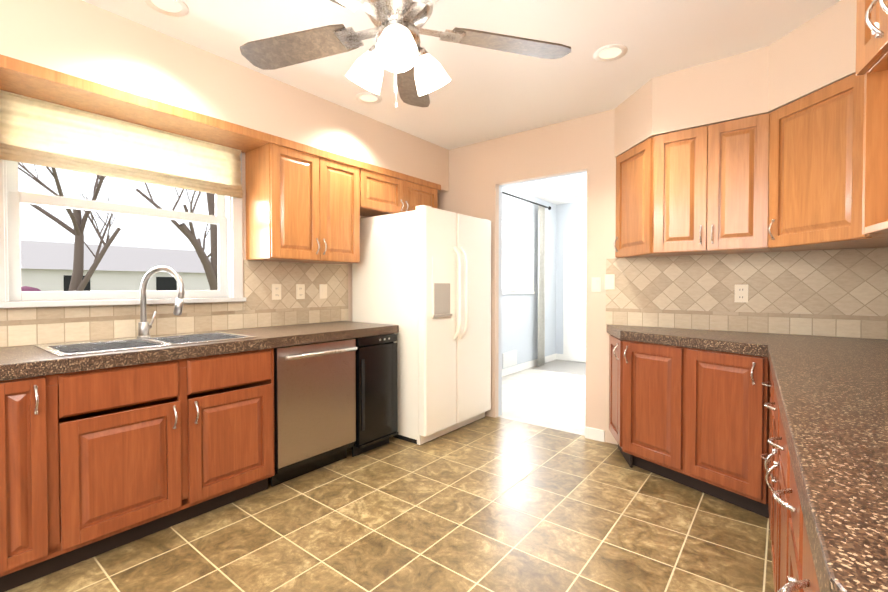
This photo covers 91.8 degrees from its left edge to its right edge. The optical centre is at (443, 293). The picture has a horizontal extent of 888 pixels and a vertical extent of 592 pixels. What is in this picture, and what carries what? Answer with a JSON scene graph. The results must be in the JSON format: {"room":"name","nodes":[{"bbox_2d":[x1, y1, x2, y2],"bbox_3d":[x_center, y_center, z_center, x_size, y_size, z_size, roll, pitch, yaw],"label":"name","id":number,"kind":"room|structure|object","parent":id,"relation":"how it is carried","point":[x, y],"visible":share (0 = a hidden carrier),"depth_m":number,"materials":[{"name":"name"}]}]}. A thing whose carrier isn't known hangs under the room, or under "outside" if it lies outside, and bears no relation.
{"room":"kitchen","nodes":[
{"label":"kitchen","id":0,"kind":"room"},
{"bbox_2d":[0,153,555,368],"bbox_3d":[-0.752,-0.137,3.928,0.150,2.550,8.200,1,1,38],"label":"wall","id":1,"kind":"structure","parent":0,"point":[520,323],"depth_m":6.32,"materials":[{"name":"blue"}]},
{"bbox_2d":[0,302,244,347],"bbox_3d":[-1.777,0.157,2.506,0.007,0.186,1.249,1,1,38],"label":"tile backsplash","id":2,"kind":"structure","parent":1,"relation":"attached to","point":[31,326],"depth_m":2.38,"materials":[{"name":"beige tile"}]},
{"bbox_2d":[0,152,245,307],"bbox_3d":[-1.822,-0.472,2.531,0.195,1.063,1.240,1,1,38],"label":"window","id":3,"kind":"structure","parent":1,"relation":"in","point":[226,219],"depth_m":2.40,"materials":[{"name":"white"}]},
{"bbox_2d":[0,90,242,197],"bbox_3d":[-1.746,-0.816,2.465,0.047,0.346,1.180,1,1,38],"label":"roman shade","id":4,"kind":"object","parent":3,"relation":"attached to","point":[34,131],"visible":0.92,"depth_m":2.36,"materials":[{"name":"beige fabric"}]},
{"bbox_2d":[0,54,440,189],"bbox_3d":[-1.630,-0.990,2.390,0.358,0.052,4.720,1,1,38],"label":"trim","id":5,"kind":"structure","parent":1,"relation":"attached to","point":[23,78],"depth_m":2.29,"materials":[{"name":"brown wood"}]},
{"bbox_2d":[244,260,347,328],"bbox_3d":[-1.812,0.013,2.461,0.007,0.476,3.180,1,1,38],"label":"backsplash","id":6,"kind":"structure","parent":1,"relation":"attached to","point":[262,308],"depth_m":3.29,"materials":[{"name":"beige tile"}]},
{"bbox_2d":[272,284,280,299],"bbox_3d":[-1.234,-0.014,3.177,0.009,0.115,0.072,1,1,38],"label":"electrical outlet","id":7,"kind":"object","parent":6,"relation":"attached to","point":[276,291],"visible":1,"depth_m":3.17,"materials":[{"name":"beige plastic"}]},
{"bbox_2d":[296,284,304,298],"bbox_3d":[-1.110,-0.017,3.334,0.009,0.115,0.072,1,1,38],"label":"electrical outlet","id":8,"kind":"object","parent":6,"relation":"attached to","point":[300,291],"visible":1,"depth_m":3.33,"materials":[{"name":"beige plastic"}]},
{"bbox_2d":[319,284,326,298],"bbox_3d":[-0.979,-0.020,3.498,0.011,0.115,0.072,1,1,38],"label":"electrical outlet","id":9,"kind":"object","parent":6,"relation":"attached to","point":[322,291],"visible":1,"depth_m":3.49,"materials":[{"name":"beige plastic"}]},
{"bbox_2d":[245,143,364,263],"bbox_3d":[-1.015,-0.614,3.175,0.330,0.750,0.745,1,1,38],"label":"upper cabinet","id":10,"kind":"object","parent":1,"relation":"attached to","point":[302,207],"depth_m":2.97,"materials":[{"name":"brown wood"}]},
{"bbox_2d":[361,168,437,216],"bbox_3d":[-0.485,-0.846,3.842,0.330,0.310,0.960,1,1,38],"label":"upper cabinet","id":11,"kind":"object","parent":1,"relation":"attached to","point":[381,194],"depth_m":3.64,"materials":[{"name":"brown wood"}]},
{"bbox_2d":[502,350,516,367],"bbox_3d":[0.906,0.895,5.911,0.016,0.200,0.380,1,1,38],"label":"air vent","id":12,"kind":"object","parent":1,"relation":"in","point":[509,359],"visible":1,"depth_m":5.89,"materials":[{"name":"white metal"}]},
{"bbox_2d":[502,214,534,293],"bbox_3d":[0.842,-0.525,5.911,0.185,1.060,1.421,1,1,38],"label":"window","id":13,"kind":"structure","parent":1,"relation":"in","point":[506,236],"depth_m":6.28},
{"bbox_2d":[502,192,550,209],"bbox_3d":[1.001,-1.315,5.917,0.111,0.060,2.026,1,1,38],"label":"curtain rod","id":14,"kind":"object","parent":1,"relation":"attached to","point":[549,207],"visible":0.67,"depth_m":6.10,"materials":[{"name":"black metal"}]},
{"bbox_2d":[537,206,544,365],"bbox_3d":[1.458,-0.115,6.471,0.047,2.380,0.210,1,1,38],"label":"curtain","id":15,"kind":"object","parent":14,"relation":"hanging from","point":[541,285],"visible":1,"depth_m":6.47,"materials":[{"name":"white fabric"}]},
{"bbox_2d":[502,353,556,376],"bbox_3d":[0.856,1.055,5.852,0.014,0.102,3.223,1,1,38],"label":"baseboard","id":16,"kind":"structure","parent":1,"relation":"attached to","point":[518,367],"depth_m":6.24,"materials":[{"name":"white paint"}]},
{"bbox_2d":[5,416,773,591],"bbox_3d":[-0.350,1.210,1.434,3.900,0.060,5.050,1,1,38],"label":"floor","id":17,"kind":"structure","parent":0,"point":[490,504],"depth_m":2.10,"materials":[{"name":"tile"}]},
{"bbox_2d":[0,373,67,591],"bbox_3d":[-1.879,0.748,1.851,0.615,0.850,0.240,1,1,38],"label":"base cabinet","id":18,"kind":"object","parent":17,"relation":"on","point":[33,478],"depth_m":1.69,"materials":[{"name":"brown wood"}]},
{"bbox_2d":[64,348,274,566],"bbox_3d":[-1.522,0.741,2.302,0.615,0.850,0.990,1,1,38],"label":"base cabinet","id":19,"kind":"object","parent":17,"relation":"on","point":[94,463],"depth_m":2.06,"materials":[{"name":"brown wood"}]},
{"bbox_2d":[0,321,398,380],"bbox_3d":[-1.571,0.284,2.247,0.661,0.060,3.135,1,1,38],"label":"countertop","id":20,"kind":"structure","parent":19,"relation":"on","point":[19,362],"depth_m":2.11,"materials":[{"name":"stone"}]},
{"bbox_2d":[34,331,256,392],"bbox_3d":[-1.531,0.345,2.276,0.510,0.196,0.854,1,1,38],"label":"double-bowl sink","id":21,"kind":"object","parent":20,"relation":"in","point":[96,346],"visible":0.35,"depth_m":2.27,"materials":[{"name":"silver metal"}]},
{"bbox_2d":[137,266,184,337],"bbox_3d":[-1.585,0.045,2.398,0.270,0.399,0.166,1,1,38],"label":"gooseneck faucet","id":22,"kind":"object","parent":20,"relation":"on","point":[144,326],"visible":1,"depth_m":2.39,"materials":[{"name":"silver metal"}]},
{"bbox_2d":[271,338,357,486],"bbox_3d":[-1.004,0.731,2.915,0.658,0.848,0.585,1,1,38],"label":"dishwasher","id":23,"kind":"object","parent":17,"relation":"on","point":[314,406],"visible":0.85,"depth_m":2.71,"materials":[{"name":"silver metal"}]},
{"bbox_2d":[352,333,397,456],"bbox_3d":[-0.704,0.725,3.309,0.620,0.848,0.375,1,1,38],"label":"trash compactor","id":24,"kind":"object","parent":17,"relation":"on","point":[376,397],"visible":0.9,"depth_m":3.10,"materials":[{"name":"black metal"}]},
{"bbox_2d":[352,205,490,444],"bbox_3d":[-0.151,0.234,3.794,0.907,1.812,0.925,1,1,38],"label":"refrigerator","id":25,"kind":"object","parent":17,"relation":"on","point":[421,276],"visible":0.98,"depth_m":3.42,"materials":[{"name":"white metal"}]},
{"bbox_2d":[609,339,764,502],"bbox_3d":[1.562,0.735,2.618,0.903,0.850,0.638,1,1,38],"label":"base cabinet","id":26,"kind":"object","parent":17,"relation":"on","point":[709,422],"depth_m":2.53,"materials":[{"name":"brown wood"}]},
{"bbox_2d":[607,325,762,354],"bbox_3d":[1.424,0.276,2.734,0.990,0.060,0.701,1,1,38],"label":"countertop","id":27,"kind":"structure","parent":26,"relation":"on","point":[722,341],"depth_m":2.57,"materials":[{"name":"stone"}]},
{"bbox_2d":[749,367,781,422],"bbox_3d":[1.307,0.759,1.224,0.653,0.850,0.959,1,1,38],"label":"base cabinet","id":28,"kind":"object","parent":17,"relation":"on","point":[766,407],"depth_m":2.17,"materials":[{"name":"brown wood"}]},
{"bbox_2d":[765,357,769,366],"bbox_3d":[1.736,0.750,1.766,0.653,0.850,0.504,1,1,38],"label":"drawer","id":29,"kind":"object","parent":17,"relation":"on","point":[766,358],"depth_m":2.17,"materials":[{"name":"brown wood"}]},
{"bbox_2d":[729,419,819,591],"bbox_3d":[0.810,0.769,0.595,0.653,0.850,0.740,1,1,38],"label":"base cabinet","id":30,"kind":"object","parent":17,"relation":"on","point":[764,484],"depth_m":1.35,"materials":[{"name":"brown wood"}]},
{"bbox_2d":[751,333,887,591],"bbox_3d":[1.186,0.304,1.049,0.726,0.060,3.642,1,1,38],"label":"countertop","id":31,"kind":"structure","parent":30,"relation":"on","point":[832,395],"depth_m":0.80,"materials":[{"name":"stone"}]},
{"bbox_2d":[82,0,840,204],"bbox_3d":[0.719,-1.442,2.744,3.900,0.100,8.500,1,1,38],"label":"ceiling","id":32,"kind":"structure","parent":0,"point":[483,94],"depth_m":2.42,"materials":[{"name":"white paint"}]},
{"bbox_2d":[144,0,188,16],"bbox_3d":[-1.321,-1.379,2.050,0.184,0.004,0.184,1,1,38],"label":"recessed light","id":33,"kind":"object","parent":32,"relation":"in","point":[169,6],"visible":1,"depth_m":2.07,"materials":[{"name":"white paint"}]},
{"bbox_2d":[0,0,448,192],"bbox_3d":[-1.593,-1.184,2.446,0.345,0.406,4.860,1,1,38],"label":"soffit","id":34,"kind":"structure","parent":32,"relation":"attached to","point":[84,40],"depth_m":2.40,"materials":[{"name":"beige paint"}]},
{"bbox_2d":[356,92,381,103],"bbox_3d":[-0.537,-1.396,3.074,0.184,0.004,0.184,1,1,38],"label":"recessed light","id":35,"kind":"object","parent":32,"relation":"in","point":[369,98],"visible":1,"depth_m":3.07,"materials":[{"name":"white paint"}]},
{"bbox_2d":[240,0,570,108],"bbox_3d":[-0.201,-1.019,1.535,1.353,0.704,1.292,1,1,38],"label":"ceiling fan","id":36,"kind":"object","parent":32,"relation":"hanging from","point":[420,73],"visible":1,"depth_m":1.62,"materials":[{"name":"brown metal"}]},
{"bbox_2d":[593,44,626,61],"bbox_3d":[0.957,-1.386,2.481,0.184,0.004,0.184,1,1,38],"label":"recessed light","id":37,"kind":"object","parent":32,"relation":"in","point":[607,53],"visible":1,"depth_m":2.47,"materials":[{"name":"white paint"}]},
{"bbox_2d":[614,0,856,156],"bbox_3d":[0.442,-1.177,0.839,1.670,0.366,4.860,1,1,38],"label":"soffit","id":38,"kind":"structure","parent":32,"relation":"attached to","point":[815,53],"depth_m":2.47,"materials":[{"name":"beige paint"}]},
{"bbox_2d":[498,368,585,435],"bbox_3d":[2.284,1.155,4.769,3.900,0.058,3.450,1,1,38],"label":"floor carpet","id":39,"kind":"object","parent":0,"point":[550,399],"depth_m":4.60,"materials":[{"name":"white carpet"}]},
{"bbox_2d":[531,359,585,374],"bbox_3d":[2.083,1.097,6.329,1.350,0.006,0.950,1,1,38],"label":"floor","id":40,"kind":"structure","parent":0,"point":[571,367],"depth_m":6.39,"materials":[{"name":"grey"}]},
{"bbox_2d":[556,201,586,353],"bbox_3d":[3.307,-0.172,6.042,3.900,2.550,0.150,1,1,38],"label":"wall","id":41,"kind":"structure","parent":0,"point":[571,216],"depth_m":7.04,"materials":[{"name":"grey paint"}]},
{"bbox_2d":[563,229,586,362],"bbox_3d":[2.311,0.039,6.696,0.964,2.105,0.060,1,1,38],"label":"door","id":42,"kind":"structure","parent":41,"relation":"in","point":[574,319],"depth_m":6.88,"materials":[{"name":"white paint"}]},
{"bbox_2d":[438,109,887,444],"bbox_3d":[1.228,-0.128,3.409,3.600,2.550,0.120,1,1,38],"label":"wall","id":43,"kind":"structure","parent":0,"point":[482,174],"depth_m":3.53,"materials":[{"name":"beige paint"}]},
{"bbox_2d":[585,427,603,441],"bbox_3d":[1.183,1.103,3.381,0.150,0.090,0.012,1,1,38],"label":"baseboard","id":44,"kind":"structure","parent":43,"relation":"attached to","point":[594,434],"depth_m":3.38,"materials":[{"name":"white paint"}]},
{"bbox_2d":[592,277,600,291],"bbox_3d":[1.187,-0.072,3.358,0.072,0.115,0.011,1,1,38],"label":"light switch","id":45,"kind":"object","parent":43,"relation":"attached to","point":[596,284],"visible":1,"depth_m":3.35,"materials":[{"name":"beige plastic"}]},
{"bbox_2d":[614,135,657,257],"bbox_3d":[1.333,-0.647,3.020,0.327,0.760,0.342,1,1,38],"label":"upper cabinet","id":46,"kind":"object","parent":43,"relation":"attached to","point":[634,167],"depth_m":2.98,"materials":[{"name":"brown wood"}]},
{"bbox_2d":[654,115,769,256],"bbox_3d":[1.696,-0.642,2.733,0.597,0.760,0.342,1,1,38],"label":"upper cabinet","id":47,"kind":"object","parent":43,"relation":"attached to","point":[708,179],"depth_m":2.59,"materials":[{"name":"brown wood"}]},
{"bbox_2d":[606,248,887,339],"bbox_3d":[1.919,-0.008,2.783,1.713,0.506,0.007,1,1,38],"label":"backsplash","id":48,"kind":"structure","parent":43,"relation":"attached to","point":[837,293],"depth_m":2.72,"materials":[{"name":"beige tile"}]},
{"bbox_2d":[605,274,614,288],"bbox_3d":[1.264,-0.091,3.286,0.072,0.115,0.011,1,1,38],"label":"light switch","id":49,"kind":"object","parent":48,"relation":"attached to","point":[609,281],"visible":1,"depth_m":3.28,"materials":[{"name":"beige plastic"}]},
{"bbox_2d":[734,285,747,302],"bbox_3d":[1.916,-0.003,2.774,0.072,0.115,0.009,1,1,38],"label":"electrical outlet","id":50,"kind":"object","parent":48,"relation":"attached to","point":[741,293],"visible":1,"depth_m":2.77,"materials":[{"name":"beige plastic"}]},
{"bbox_3d":[1.193,-0.077,0.341,0.150,2.550,4.980,1,1,38],"label":"wall","id":51,"kind":"structure","parent":0,"visible":0},
{"bbox_2d":[762,73,863,244],"bbox_3d":[1.860,-0.632,2.166,0.368,0.753,0.366,1,1,38],"label":"upper cabinet","id":52,"kind":"object","parent":51,"relation":"attached to","point":[788,177],"depth_m":2.15,"materials":[{"name":"brown wood"}]},
{"bbox_2d":[762,241,887,251],"bbox_3d":[2.104,-0.633,2.188,0.714,0.760,0.692,1,1,38],"label":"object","id":53,"kind":"object","parent":51,"relation":"attached to","point":[822,245],"depth_m":2.32,"materials":[{"name":"brown wood"}]},
{"bbox_2d":[856,0,887,240],"bbox_3d":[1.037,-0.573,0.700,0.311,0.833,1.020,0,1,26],"label":"upper cabinet","id":54,"kind":"object","parent":51,"relation":"attached to","point":[872,41],"visible":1,"depth_m":1.17,"materials":[{"name":"brown wood"}]},
{"label":"outside","id":55,"kind":"structure","parent":0,"visible":0},
{"bbox_3d":[-27.683,0.762,34.393,79.840,0.130,100.000,1,1,38],"label":"lawn","id":56,"kind":"structure","parent":55,"visible":0},
{"bbox_2d":[21,286,40,290],"bbox_3d":[-10.852,0.492,10.467,2.182,1.549,2.861,1,1,38],"label":"bush","id":57,"kind":"object","parent":56,"relation":"on","point":[25,288],"visible":0.06,"depth_m":10.91,"materials":[{"name":"pink plant"}]},
{"bbox_2d":[18,162,124,290],"bbox_3d":[-9.032,-1.642,9.740,3.664,5.617,3.574,1,1,38],"label":"tree","id":58,"kind":"object","parent":56,"relation":"on","point":[77,283],"visible":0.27,"depth_m":10.29,"materials":[{"name":"brown plant"}]},
{"bbox_2d":[20,240,210,290],"bbox_3d":[-27.126,-1.416,30.093,10.800,4.370,18.800,1,1,38],"label":"house","id":59,"kind":"structure","parent":56,"relation":"on","point":[46,266],"depth_m":29.32,"materials":[{"name":"white"}]},
{"bbox_2d":[136,183,217,289],"bbox_3d":[-4.507,-1.719,9.133,2.582,5.748,3.314,1,1,38],"label":"tree","id":60,"kind":"object","parent":56,"relation":"on","point":[211,270],"visible":0.1,"depth_m":9.13,"materials":[{"name":"brown plant"}]}
]}

